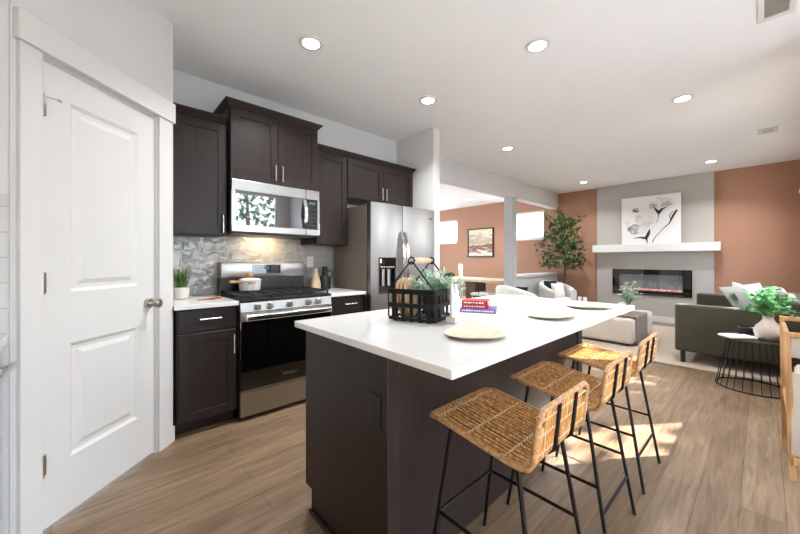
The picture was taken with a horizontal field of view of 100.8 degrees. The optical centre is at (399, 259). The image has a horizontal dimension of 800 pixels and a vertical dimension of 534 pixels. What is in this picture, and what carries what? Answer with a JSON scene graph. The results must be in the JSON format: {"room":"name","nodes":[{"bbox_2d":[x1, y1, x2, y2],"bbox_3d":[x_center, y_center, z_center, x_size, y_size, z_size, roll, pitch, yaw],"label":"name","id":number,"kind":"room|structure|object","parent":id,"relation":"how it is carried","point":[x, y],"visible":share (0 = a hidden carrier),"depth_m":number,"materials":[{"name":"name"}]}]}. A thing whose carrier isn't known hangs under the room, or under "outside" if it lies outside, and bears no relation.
{"room":"kitchen","nodes":[
{"label":"kitchen","id":0,"kind":"room"},
{"bbox_2d":[0,0,8,533],"bbox_3d":[-1.833,-0.180,1.109,0.688,2.740,0.090,0,0,-42],"label":"wall","id":1,"kind":"structure","parent":0,"point":[4,4],"depth_m":1.31,"materials":[{"name":"beige paint"}]},
{"bbox_2d":[9,0,172,533],"bbox_3d":[-1.573,-0.180,1.752,0.100,2.740,0.868,0,0,4],"label":"wall","id":2,"kind":"structure","parent":0,"point":[132,36],"depth_m":1.66,"materials":[{"name":"beige paint"}]},
{"bbox_2d":[17,40,42,533],"bbox_3d":[-1.537,0.150,1.376,0.018,2.080,0.080,0,0,4],"label":"trim","id":3,"kind":"structure","parent":2,"relation":"attached to","point":[29,58],"depth_m":1.37,"materials":[{"name":"white paint"}]},
{"bbox_2d":[13,6,175,123],"bbox_3d":[-1.508,-0.953,1.745,0.031,0.125,0.847,0,0,3],"label":"trim","id":4,"kind":"structure","parent":2,"relation":"attached to","point":[27,27],"depth_m":1.58,"materials":[{"name":"white paint"}]},
{"bbox_2d":[43,56,156,452],"bbox_3d":[-1.549,0.152,1.734,0.050,2.076,0.639,0,0,4],"label":"trim","id":5,"kind":"structure","parent":2,"relation":"attached to","point":[51,62],"depth_m":2.04,"materials":[{"name":"white paint"}]},
{"bbox_2d":[43,60,162,529],"bbox_3d":[-1.514,0.154,1.728,0.115,2.048,0.626,0,0,4],"label":"door","id":6,"kind":"structure","parent":2,"relation":"in","point":[99,303],"depth_m":1.66,"materials":[{"name":"white paint"}]},
{"bbox_2d":[157,116,170,451],"bbox_3d":[-1.492,0.150,2.097,0.018,2.080,0.098,0,0,4],"label":"trim","id":7,"kind":"structure","parent":2,"relation":"attached to","point":[163,126],"depth_m":2.08,"materials":[{"name":"white paint"}]},
{"bbox_2d":[171,426,174,442],"bbox_3d":[-1.490,1.140,2.164,0.014,0.100,0.035,0,0,4],"label":"baseboard","id":8,"kind":"structure","parent":2,"relation":"attached to","point":[172,427],"depth_m":2.17,"materials":[{"name":"white paint"}]},
{"bbox_2d":[173,287,189,299],"bbox_3d":[-1.686,0.255,2.550,0.110,0.090,0.110,0,0,-42],"label":"pot","id":9,"kind":"object","parent":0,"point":[179,293],"depth_m":2.51,"materials":[{"name":"white ceramic"}]},
{"bbox_2d":[173,69,395,295],"bbox_3d":[-1.012,-0.180,3.526,2.540,2.740,0.128,0,0,-42],"label":"wall","id":10,"kind":"structure","parent":0,"point":[201,256],"depth_m":3.08,"materials":[{"name":"grey tile"}]},
{"bbox_2d":[173,255,178,268],"bbox_3d":[-1.833,0.015,2.683,0.072,0.116,0.008,0,0,-42],"label":"electrical outlet","id":11,"kind":"object","parent":10,"relation":"attached to","point":[175,257],"visible":0.59,"depth_m":2.69,"materials":[{"name":"plastic"}]},
{"bbox_2d":[173,102,227,237],"bbox_3d":[-1.624,-0.665,2.631,0.380,0.941,0.379,0,0,-42],"label":"upper cabinet","id":12,"kind":"object","parent":10,"relation":"attached to","point":[199,136],"visible":0.87,"depth_m":2.52,"materials":[{"name":"brown wood"}]},
{"bbox_2d":[213,96,322,190],"bbox_3d":[-1.178,-0.960,3.002,0.840,0.629,0.434,0,0,-42],"label":"upper cabinet","id":13,"kind":"object","parent":10,"relation":"attached to","point":[265,145],"visible":0.92,"depth_m":2.82,"materials":[{"name":"brown wood"}]},
{"bbox_2d":[227,178,319,238],"bbox_3d":[-1.164,-0.426,2.986,0.762,0.433,0.459,0,0,-42],"label":"microwave","id":14,"kind":"object","parent":13,"relation":"attached to","point":[254,209],"visible":0.98,"depth_m":2.80,"materials":[{"name":"metal"}]},
{"bbox_2d":[307,256,312,266],"bbox_3d":[-0.947,0.020,3.492,0.072,0.116,0.008,0,0,-42],"label":"electrical outlet","id":15,"kind":"object","parent":10,"relation":"attached to","point":[309,258],"visible":1,"depth_m":3.49,"materials":[{"name":"plastic"}]},
{"bbox_2d":[300,143,348,245],"bbox_3d":[-0.777,-0.634,3.405,0.355,0.959,0.379,0,0,-42],"label":"upper cabinet","id":16,"kind":"object","parent":10,"relation":"attached to","point":[332,162],"visible":0.73,"depth_m":3.30,"materials":[{"name":"brown wood"}]},
{"bbox_2d":[347,152,415,206],"bbox_3d":[-0.280,-0.879,3.859,0.984,0.469,0.379,0,0,-42],"label":"upper cabinet","id":17,"kind":"object","parent":10,"relation":"attached to","point":[369,179],"visible":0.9,"depth_m":3.69,"materials":[{"name":"brown wood"}]},
{"bbox_2d":[396,127,439,278],"bbox_3d":[0.151,-0.180,4.194,0.110,2.740,0.830,0,0,-42],"label":"wall","id":18,"kind":"structure","parent":0,"point":[420,151],"depth_m":3.93,"materials":[{"name":"beige paint"}]},
{"bbox_2d":[43,322,799,533],"bbox_3d":[0.518,1.240,4.638,9.220,0.100,10.450,0,0,-42],"label":"floor","id":19,"kind":"structure","parent":0,"point":[723,468],"depth_m":1.80,"materials":[{"name":"wood"}]},
{"bbox_2d":[0,348,17,533],"bbox_3d":[-1.575,0.715,0.868,0.704,0.770,0.605,0,0,-42],"label":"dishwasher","id":20,"kind":"object","parent":19,"relation":"on","point":[9,368],"visible":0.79,"depth_m":1.27,"materials":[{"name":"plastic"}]},
{"bbox_2d":[173,306,235,434],"bbox_3d":[-1.531,0.761,2.524,0.372,0.858,0.664,0,0,-42],"label":"base cabinet","id":21,"kind":"object","parent":19,"relation":"on","point":[204,339],"visible":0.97,"depth_m":2.29,"materials":[{"name":"brown wood"}]},
{"bbox_2d":[173,294,238,310],"bbox_3d":[-1.538,0.315,2.518,0.393,0.030,0.649,0,0,-42],"label":"countertop","id":22,"kind":"structure","parent":21,"relation":"on","point":[192,302],"depth_m":2.34,"materials":[{"name":"white stone"}]},
{"bbox_2d":[173,266,192,299],"bbox_3d":[-1.692,0.173,2.539,0.203,0.254,0.229,0,0,0],"label":"potted grass","id":23,"kind":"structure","parent":22,"relation":"on","point":[180,291],"depth_m":2.52,"materials":[{"name":"green plant"}]},
{"bbox_2d":[217,262,331,417],"bbox_3d":[-1.079,0.606,2.878,0.760,1.168,0.695,0,0,-42],"label":"gas range","id":24,"kind":"object","parent":19,"relation":"on","point":[270,350],"visible":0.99,"depth_m":2.63,"materials":[{"name":"silver metal"}]},
{"bbox_2d":[229,273,261,290],"bbox_3d":[-1.281,0.186,2.777,0.184,0.152,0.300,0,0,-5],"label":"saucepan","id":25,"kind":"object","parent":24,"relation":"on","point":[245,284],"visible":1,"depth_m":2.76,"materials":[{"name":"white metal"}]},
{"bbox_2d":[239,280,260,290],"bbox_3d":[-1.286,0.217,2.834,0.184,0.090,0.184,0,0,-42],"label":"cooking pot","id":26,"kind":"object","parent":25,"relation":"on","point":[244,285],"depth_m":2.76,"materials":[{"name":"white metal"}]},
{"bbox_2d":[219,292,330,302],"bbox_3d":[-1.074,0.304,2.873,0.760,0.022,0.548,0,0,-42],"label":"cooktop","id":27,"kind":"object","parent":24,"relation":"in","point":[300,296],"depth_m":2.67,"materials":[{"name":"black metal"}]},
{"bbox_2d":[331,295,362,315],"bbox_3d":[-0.684,0.761,3.297,0.373,0.858,0.664,0,0,-42],"label":"base cabinet","id":28,"kind":"object","parent":19,"relation":"on","point":[341,305],"visible":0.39,"depth_m":3.07,"materials":[{"name":"brown wood"}]},
{"bbox_2d":[322,287,365,296],"bbox_3d":[-0.684,0.315,3.298,0.378,0.030,0.649,0,0,-42],"label":"countertop","id":29,"kind":"structure","parent":28,"relation":"on","point":[335,292],"depth_m":3.15,"materials":[{"name":"white stone"}]},
{"bbox_2d":[311,268,320,288],"bbox_3d":[-0.856,0.192,3.362,0.102,0.216,0.102,0,0,-42],"label":"bottle","id":30,"kind":"object","parent":29,"relation":"on","point":[315,281],"visible":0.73,"depth_m":3.33,"materials":[{"name":"brown wood"}]},
{"bbox_2d":[320,266,332,288],"bbox_3d":[-0.779,0.183,3.448,0.119,0.233,0.128,0,0,28],"label":"carafe","id":31,"kind":"object","parent":29,"relation":"on","point":[325,280],"visible":0.9,"depth_m":3.40,"materials":[{"name":"black ceramic"}]},
{"bbox_2d":[335,201,433,311],"bbox_3d":[-0.147,0.315,3.687,0.905,1.750,0.717,0,0,-42],"label":"refrigerator","id":32,"kind":"object","parent":19,"relation":"on","point":[381,237],"visible":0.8,"depth_m":3.36,"materials":[{"name":"silver metal"}]},
{"bbox_2d":[306,330,581,533],"bbox_3d":[0.426,0.760,1.998,1.860,0.859,0.624,0,0,-42],"label":"kitchen island","id":33,"kind":"object","parent":19,"relation":"on","point":[362,477],"visible":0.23,"depth_m":1.35,"materials":[{"name":"brown wood"}]},
{"bbox_2d":[369,391,381,428],"bbox_3d":[-0.091,0.545,1.202,0.008,0.116,0.072,0,0,-42],"label":"electrical outlet","id":34,"kind":"object","parent":33,"relation":"attached to","point":[375,401],"visible":1,"depth_m":1.20,"materials":[{"name":"black plastic"}]},
{"bbox_2d":[372,400,376,409],"bbox_3d":[-0.093,0.525,1.200,0.002,0.028,0.030,0,0,-42],"label":"socket","id":35,"kind":"object","parent":34,"relation":"attached to","point":[374,402],"depth_m":1.20,"materials":[{"name":"black plastic"}]},
{"bbox_2d":[372,411,376,420],"bbox_3d":[-0.093,0.565,1.200,0.002,0.028,0.030,0,0,-42],"label":"socket","id":36,"kind":"object","parent":34,"relation":"attached to","point":[374,413],"depth_m":1.20,"materials":[{"name":"black plastic"}]},
{"bbox_2d":[295,294,633,379],"bbox_3d":[0.514,0.315,1.910,1.905,0.030,0.984,0,0,-42],"label":"island countertop","id":37,"kind":"structure","parent":33,"relation":"on","point":[424,346],"depth_m":1.41,"materials":[{"name":"white stone"}]},
{"bbox_2d":[388,256,449,323],"bbox_3d":[0.112,0.140,1.690,0.260,0.314,0.252,0,0,30],"label":"wire basket","id":38,"kind":"object","parent":37,"relation":"on","point":[446,299],"visible":0.86,"depth_m":1.59,"materials":[{"name":"black metal"}]},
{"bbox_2d":[396,279,406,316],"bbox_3d":[0.015,0.192,1.693,0.039,0.192,0.144,0,0,31],"label":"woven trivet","id":39,"kind":"object","parent":38,"relation":"in","point":[399,280],"visible":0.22,"depth_m":1.65,"materials":[{"name":"beige wicker"}]},
{"bbox_2d":[400,278,408,315],"bbox_3d":[0.036,0.188,1.681,0.039,0.192,0.144,0,0,31],"label":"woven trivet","id":40,"kind":"object","parent":38,"relation":"in","point":[402,284],"visible":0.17,"depth_m":1.65,"materials":[{"name":"beige wicker"}]},
{"bbox_2d":[404,277,417,315],"bbox_3d":[0.057,0.184,1.669,0.039,0.192,0.144,0,0,31],"label":"woven trivet","id":41,"kind":"object","parent":38,"relation":"in","point":[408,282],"visible":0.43,"depth_m":1.66,"materials":[{"name":"beige wicker"}]},
{"bbox_2d":[402,267,464,316],"bbox_3d":[0.173,0.160,1.717,0.318,0.256,0.301,0,0,-26],"label":"greenery","id":42,"kind":"object","parent":38,"relation":"in","point":[443,282],"visible":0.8,"depth_m":1.66,"materials":[{"name":"plastic"}]},
{"bbox_2d":[446,284,461,323],"bbox_3d":[0.262,0.207,1.601,0.048,0.186,0.092,0,0,30],"label":"sculpture","id":43,"kind":"object","parent":37,"relation":"on","point":[454,318],"visible":1,"depth_m":1.57,"materials":[{"name":"stone"}]},
{"bbox_2d":[444,324,505,338],"bbox_3d":[0.299,0.290,1.317,0.236,0.018,0.269,0,0,30],"label":"plate","id":44,"kind":"object","parent":37,"relation":"on","point":[467,331],"visible":1,"depth_m":1.34,"materials":[{"name":"beige ceramic"}]},
{"bbox_2d":[460,306,497,313],"bbox_3d":[0.465,0.288,1.946,0.200,0.022,0.153,0,0,20],"label":"book","id":45,"kind":"object","parent":37,"relation":"on","point":[492,309],"visible":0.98,"depth_m":1.88,"materials":[{"name":"paper"}]},
{"bbox_2d":[462,304,488,308],"bbox_3d":[0.449,0.267,1.963,0.150,0.020,0.133,0,0,18],"label":"book","id":46,"kind":"object","parent":45,"relation":"on","point":[463,305],"visible":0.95,"depth_m":1.90,"materials":[{"name":"paper"}]},
{"bbox_2d":[462,298,489,304],"bbox_3d":[0.452,0.246,1.962,0.148,0.021,0.128,0,0,22],"label":"book","id":47,"kind":"object","parent":46,"relation":"on","point":[474,301],"visible":1,"depth_m":1.92,"materials":[{"name":"paper"}]},
{"bbox_2d":[525,309,573,318],"bbox_3d":[0.791,0.290,1.755,0.239,0.018,0.273,0,0,2],"label":"plate","id":48,"kind":"object","parent":37,"relation":"on","point":[547,314],"visible":1,"depth_m":1.79,"materials":[{"name":"white ceramic"}]},
{"bbox_2d":[567,302,611,308],"bbox_3d":[1.199,0.290,2.099,0.248,0.018,0.284,0,0,36],"label":"plate","id":49,"kind":"object","parent":37,"relation":"on","point":[589,305],"visible":1,"depth_m":2.14,"materials":[{"name":"white ceramic"}]},
{"bbox_2d":[451,277,503,297],"bbox_3d":[1.814,0.814,7.831,0.880,0.752,1.720,0,0,-42],"label":"dining table","id":50,"kind":"object","parent":19,"relation":"on","point":[470,287],"visible":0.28,"depth_m":7.68,"materials":[{"name":"brown wood"}]},
{"bbox_2d":[445,272,454,277],"bbox_3d":[1.204,0.365,8.042,0.295,0.145,0.270,0,0,-42],"label":"bowl","id":51,"kind":"object","parent":50,"relation":"on","point":[449,273],"visible":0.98,"depth_m":7.97,"materials":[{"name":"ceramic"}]},
{"bbox_2d":[458,264,462,277],"bbox_3d":[1.459,0.265,7.968,0.110,0.344,0.110,0,0,-42],"label":"table lamp","id":52,"kind":"object","parent":50,"relation":"on","point":[460,265],"visible":0.84,"depth_m":7.93,"materials":[{"name":"white ceramic"}]},
{"bbox_2d":[470,282,495,297],"bbox_3d":[1.804,0.827,7.132,0.477,0.728,0.440,0,0,-42],"label":"dining chair","id":53,"kind":"object","parent":19,"relation":"on","point":[478,293],"visible":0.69,"depth_m":7.00,"materials":[{"name":"beige fabric"}]},
{"bbox_2d":[429,380,588,533],"bbox_3d":[0.388,0.806,1.200,0.394,0.771,0.450,0,0,-42],"label":"bar stool","id":54,"kind":"object","parent":19,"relation":"on","point":[555,422],"visible":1,"depth_m":1.16,"materials":[{"name":"wicker"}]},
{"bbox_2d":[534,207,589,283],"bbox_3d":[3.417,0.015,7.344,0.911,2.351,1.224,0,0,-33],"label":"potted tree","id":55,"kind":"object","parent":19,"relation":"on","point":[564,242],"visible":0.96,"depth_m":7.25,"materials":[{"name":"green plant"}]},
{"bbox_2d":[506,350,635,533],"bbox_3d":[0.811,0.806,1.581,0.394,0.771,0.450,0,0,-42],"label":"bar stool","id":56,"kind":"object","parent":19,"relation":"on","point":[553,379],"visible":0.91,"depth_m":1.54,"materials":[{"name":"black metal"}]},
{"bbox_2d":[555,332,660,494],"bbox_3d":[1.233,0.806,1.972,0.394,0.771,0.450,0,0,-42],"label":"bar stool","id":57,"kind":"object","parent":19,"relation":"on","point":[588,354],"visible":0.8,"depth_m":1.93,"materials":[{"name":"black metal"}]},
{"bbox_2d":[582,325,793,384],"bbox_3d":[3.717,1.183,5.013,2.650,0.013,3.110,0,0,-42],"label":"area rug","id":58,"kind":"object","parent":19,"relation":"on","point":[666,352],"visible":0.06,"depth_m":3.91,"materials":[{"name":"beige carpet"}]},
{"bbox_2d":[495,285,537,296],"bbox_3d":[1.973,0.801,5.713,0.603,0.750,0.710,0,0,-22],"label":"armchair","id":59,"kind":"object","parent":58,"relation":"on","point":[500,289],"visible":0.21,"depth_m":5.45,"materials":[{"name":"beige fabric"}]},
{"bbox_2d":[516,287,527,290],"bbox_3d":[2.100,0.560,5.709,0.200,0.194,0.087,0,0,28],"label":"throw pillow","id":60,"kind":"object","parent":59,"relation":"on","point":[522,288],"visible":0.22,"depth_m":5.68,"materials":[{"name":"black fabric"}]},
{"bbox_2d":[539,280,576,300],"bbox_3d":[3.174,0.801,6.757,0.710,0.750,0.603,0,0,-20],"label":"armchair","id":61,"kind":"object","parent":58,"relation":"on","point":[544,292],"visible":0.2,"depth_m":6.63,"materials":[{"name":"beige fabric"}]},
{"bbox_2d":[544,280,556,288],"bbox_3d":[3.104,0.590,6.789,0.340,0.333,0.142,0,0,-20],"label":"throw pillow","id":62,"kind":"object","parent":61,"relation":"on","point":[546,283],"visible":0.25,"depth_m":6.74,"materials":[{"name":"black fabric"}]},
{"bbox_2d":[551,283,564,297],"bbox_3d":[3.191,0.615,6.679,0.300,0.288,0.136,0,0,-20],"label":"throw pillow","id":63,"kind":"object","parent":61,"relation":"on","point":[558,287],"visible":0.87,"depth_m":6.64,"materials":[{"name":"white fabric"}]},
{"bbox_2d":[555,297,570,299],"bbox_3d":[3.192,0.911,6.707,0.496,0.330,0.496,0,0,-20],"label":"seat cushion","id":64,"kind":"object","parent":61,"relation":"on","point":[565,298],"depth_m":6.53,"materials":[{"name":"beige fabric"}]},
{"bbox_2d":[582,309,651,345],"bbox_3d":[3.288,0.991,5.149,1.200,0.371,0.830,0,0,-42],"label":"ottoman","id":65,"kind":"object","parent":58,"relation":"on","point":[619,329],"visible":0.55,"depth_m":4.62,"materials":[{"name":"fabric"}]},
{"bbox_2d":[619,311,646,343],"bbox_3d":[3.155,0.959,5.027,0.600,0.362,0.870,0,0,-42],"label":"throw blanket","id":66,"kind":"object","parent":65,"relation":"on","point":[641,317],"visible":0.44,"depth_m":4.67,"materials":[{"name":"grey fabric"}]},
{"bbox_2d":[617,281,642,304],"bbox_3d":[3.436,0.545,4.967,0.286,0.464,0.358,0,0,-42],"label":"flower vase","id":67,"kind":"object","parent":66,"relation":"on","point":[631,295],"visible":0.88,"depth_m":4.96,"materials":[{"name":"green plant"}]},
{"bbox_2d":[675,286,799,367],"bbox_3d":[4.299,0.768,4.138,2.030,0.816,1.065,0,0,-42],"label":"sofa","id":68,"kind":"object","parent":58,"relation":"on","point":[697,326],"visible":0.62,"depth_m":3.60,"materials":[{"name":"green fabric"}]},
{"bbox_2d":[719,283,761,307],"bbox_3d":[4.712,0.530,4.479,0.289,0.473,0.528,0,0,-15],"label":"throw pillow","id":69,"kind":"object","parent":68,"relation":"on","point":[728,292],"visible":0.25,"depth_m":4.54,"materials":[{"name":"white fabric"}]},
{"bbox_2d":[732,282,758,306],"bbox_3d":[4.350,0.490,4.134,0.232,0.409,0.448,0,0,27],"label":"throw pillow","id":70,"kind":"object","parent":68,"relation":"on","point":[737,288],"visible":0.59,"depth_m":4.08,"materials":[{"name":"white fabric"}]},
{"bbox_2d":[762,286,786,292],"bbox_3d":[4.783,0.525,4.246,0.850,0.330,0.220,0,0,-42],"label":"cushion","id":71,"kind":"object","parent":68,"relation":"on","point":[763,286],"depth_m":4.18,"materials":[{"name":"white fabric"}]},
{"bbox_2d":[772,290,791,310],"bbox_3d":[4.148,0.525,3.666,0.850,0.330,0.220,0,0,-42],"label":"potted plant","id":72,"kind":"object","parent":68,"relation":"on","point":[780,293],"depth_m":3.38,"materials":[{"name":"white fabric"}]},
{"bbox_2d":[715,332,780,398],"bbox_3d":[3.281,0.955,3.080,0.512,0.469,0.512,0,0,-42],"label":"side table","id":73,"kind":"object","parent":19,"relation":"on","point":[759,341],"visible":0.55,"depth_m":3.02,"materials":[{"name":"black metal"}]},
{"bbox_2d":[718,333,758,338],"bbox_3d":[3.145,0.711,3.081,0.224,0.016,0.154,0,0,8],"label":"book","id":74,"kind":"object","parent":73,"relation":"on","point":[732,336],"visible":1,"depth_m":3.04,"materials":[{"name":"paper"}]},
{"bbox_2d":[737,325,754,335],"bbox_3d":[3.333,0.679,3.186,0.120,0.079,0.119,0,0,-42],"label":"canister","id":75,"kind":"object","parent":73,"relation":"on","point":[748,330],"visible":0.8,"depth_m":3.15,"materials":[{"name":"black ceramic"}]},
{"bbox_2d":[734,286,799,340],"bbox_3d":[3.334,0.475,3.001,0.372,0.487,0.456,0,0,33],"label":"vase","id":76,"kind":"object","parent":73,"relation":"on","point":[767,328],"visible":0.99,"depth_m":2.95,"materials":[{"name":"beige ceramic"}]},
{"bbox_2d":[779,316,799,481],"bbox_3d":[2.466,0.770,1.715,0.465,0.840,0.648,0,0,-42],"label":"wooden armchair","id":77,"kind":"object","parent":19,"relation":"on","point":[789,347],"visible":1,"depth_m":1.78,"materials":[{"name":"brown wood"}]},
{"bbox_2d":[794,365,799,372],"bbox_3d":[2.472,0.710,1.709,0.375,0.160,0.550,0,0,-42],"label":"seat cushion","id":78,"kind":"object","parent":77,"relation":"on","point":[797,368],"depth_m":1.96,"materials":[{"name":"fabric"}]},
{"bbox_3d":[-1.127,0.760,0.337,0.650,0.860,0.778,0,0,-42],"label":"base cabinet","id":79,"kind":"object","parent":19,"relation":"on","visible":0},
{"bbox_2d":[0,336,7,348],"bbox_3d":[-1.325,0.313,0.556,0.683,0.030,1.408,0,0,-42],"label":"countertop","id":80,"kind":"structure","parent":79,"relation":"on","point":[3,339],"depth_m":1.26,"materials":[{"name":"white stone"}]},
{"bbox_2d":[147,0,799,210],"bbox_3d":[0.518,-1.610,4.638,9.220,0.120,10.450,0,0,-42],"label":"ceiling","id":81,"kind":"structure","parent":0,"point":[595,106],"depth_m":2.78,"materials":[{"name":"paint"}]},
{"bbox_2d":[298,34,322,50],"bbox_3d":[-0.635,-1.544,2.359,0.172,0.012,0.172,0,0,-42],"label":"recessed light","id":82,"kind":"object","parent":81,"relation":"in","point":[309,42],"visible":1,"depth_m":2.34,"materials":[{"name":"white paint"}]},
{"bbox_2d":[419,96,436,104],"bbox_3d":[0.271,-1.544,3.206,0.172,0.012,0.172,0,0,-42],"label":"recessed light","id":83,"kind":"object","parent":81,"relation":"in","point":[426,100],"visible":1,"depth_m":3.20,"materials":[{"name":"white paint"}]},
{"bbox_2d":[501,146,513,150],"bbox_3d":[1.487,-1.544,4.581,0.172,0.012,0.172,0,0,-42],"label":"recessed light","id":84,"kind":"object","parent":81,"relation":"in","point":[505,148],"visible":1,"depth_m":4.57,"materials":[{"name":"white paint"}]},
{"bbox_2d":[525,37,550,52],"bbox_3d":[0.991,-1.544,2.386,0.172,0.012,0.172,0,0,-42],"label":"recessed light","id":85,"kind":"object","parent":81,"relation":"in","point":[539,44],"visible":1,"depth_m":2.38,"materials":[{"name":"white paint"}]},
{"bbox_2d":[671,94,693,102],"bbox_3d":[2.703,-1.544,3.167,0.172,0.012,0.172,0,0,-42],"label":"recessed light","id":86,"kind":"object","parent":81,"relation":"in","point":[685,97],"visible":1,"depth_m":3.16,"materials":[{"name":"white paint"}]},
{"bbox_2d":[704,159,717,162],"bbox_3d":[4.869,-1.544,5.183,0.172,0.012,0.172,0,0,-42],"label":"recessed light","id":87,"kind":"object","parent":81,"relation":"in","point":[714,160],"visible":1,"depth_m":5.18,"materials":[{"name":"white paint"}]},
{"bbox_2d":[758,126,777,134],"bbox_3d":[4.391,-1.544,3.956,0.220,0.012,0.160,0,0,-42],"label":"ceiling vent","id":88,"kind":"object","parent":81,"relation":"in","point":[771,129],"visible":1,"depth_m":3.94,"materials":[{"name":"white paint"}]},
{"bbox_2d":[757,0,796,23],"bbox_3d":[2.261,-1.546,1.984,0.375,0.008,0.162,0,0,-42],"label":"ceiling vent","id":89,"kind":"object","parent":81,"relation":"in","point":[767,10],"visible":1,"depth_m":2.04,"materials":[{"name":"white paint"}]},
{"bbox_2d":[440,156,557,208],"bbox_3d":[1.810,-1.380,6.156,4.985,0.340,0.170,0,0,-42],"label":"beam","id":90,"kind":"structure","parent":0,"point":[453,173],"depth_m":5.89,"materials":[{"name":"beige paint"}]},
{"bbox_2d":[504,197,516,287],"bbox_3d":[2.159,-0.010,6.471,0.165,2.400,0.175,0,0,-42],"label":"wall column","id":91,"kind":"structure","parent":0,"point":[510,204],"depth_m":6.41,"materials":[{"name":"grey paint"}]},
{"bbox_2d":[517,275,556,296],"bbox_3d":[2.934,0.767,7.182,1.940,0.845,0.150,0,0,-42],"label":"wall","id":92,"kind":"structure","parent":0,"point":[532,283],"depth_m":6.97,"materials":[{"name":"grey paint"}]},
{"bbox_2d":[516,272,557,277],"bbox_3d":[2.930,0.318,7.178,1.948,0.055,0.200,0,0,-42],"label":"trim","id":93,"kind":"structure","parent":92,"relation":"on","point":[544,273],"depth_m":7.11,"materials":[{"name":"white paint"}]},
{"bbox_2d":[440,159,799,301],"bbox_3d":[3.335,-0.180,8.286,0.140,2.740,8.860,0,0,-42],"label":"wall","id":94,"kind":"structure","parent":0,"point":[757,208],"depth_m":5.70,"materials":[{"name":"paint"}]},
{"bbox_2d":[440,220,456,242],"bbox_3d":[1.468,-0.870,10.360,0.060,0.680,0.920,0,0,-42],"label":"window","id":95,"kind":"structure","parent":94,"relation":"in","point":[453,220],"depth_m":10.28,"materials":[{"name":"white paint"}]},
{"bbox_2d":[468,227,493,256],"bbox_3d":[2.263,-0.487,9.321,0.043,0.805,0.841,0,0,-42],"label":"framed landscape","id":96,"kind":"object","parent":94,"relation":"attached to","point":[480,240],"visible":1,"depth_m":9.29,"materials":[{"name":"black metal"}]},
{"bbox_2d":[517,210,543,238],"bbox_3d":[3.239,-0.870,8.421,0.060,0.680,0.930,0,0,-42],"label":"window","id":97,"kind":"structure","parent":94,"relation":"in","point":[534,212],"depth_m":8.29,"materials":[{"name":"white paint"}]},
{"bbox_2d":[517,238,543,240],"bbox_3d":[3.185,-0.515,8.372,0.085,0.040,0.930,0,0,-42],"label":"trim","id":98,"kind":"structure","parent":94,"relation":"attached to","point":[531,238],"depth_m":8.21,"materials":[{"name":"white paint"}]},
{"bbox_2d":[597,171,713,317],"bbox_3d":[4.875,-0.180,6.462,0.045,2.740,1.830,0,0,-42],"label":"wall","id":99,"kind":"structure","parent":0,"point":[697,190],"depth_m":6.28,"materials":[{"name":"grey paint"}]},
{"bbox_2d":[612,269,691,297],"bbox_3d":[4.872,0.438,6.455,0.074,0.505,1.253,0,0,-42],"label":"electric fireplace","id":100,"kind":"object","parent":99,"relation":"attached to","point":[666,282],"visible":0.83,"depth_m":6.38,"materials":[{"name":"black glass"}]},
{"bbox_2d":[592,242,720,252],"bbox_3d":[4.813,-0.235,6.370,0.169,0.150,1.962,0,0,-42],"label":"mantel shelf","id":101,"kind":"object","parent":99,"relation":"attached to","point":[694,246],"visible":1,"depth_m":6.20,"materials":[{"name":"white paint"}]},
{"bbox_2d":[622,192,680,244],"bbox_3d":[4.829,-0.775,6.397,0.032,0.929,0.925,0,0,-42],"label":"flower painting","id":102,"kind":"object","parent":101,"relation":"on","point":[654,219],"visible":1,"depth_m":6.36,"materials":[{"name":"paint"}]},
{"bbox_2d":[652,316,674,323],"bbox_3d":[4.852,1.135,6.442,0.016,0.110,1.830,0,0,-42],"label":"baseboard","id":103,"kind":"structure","parent":99,"relation":"attached to","point":[654,318],"depth_m":6.27,"materials":[{"name":"white paint"}]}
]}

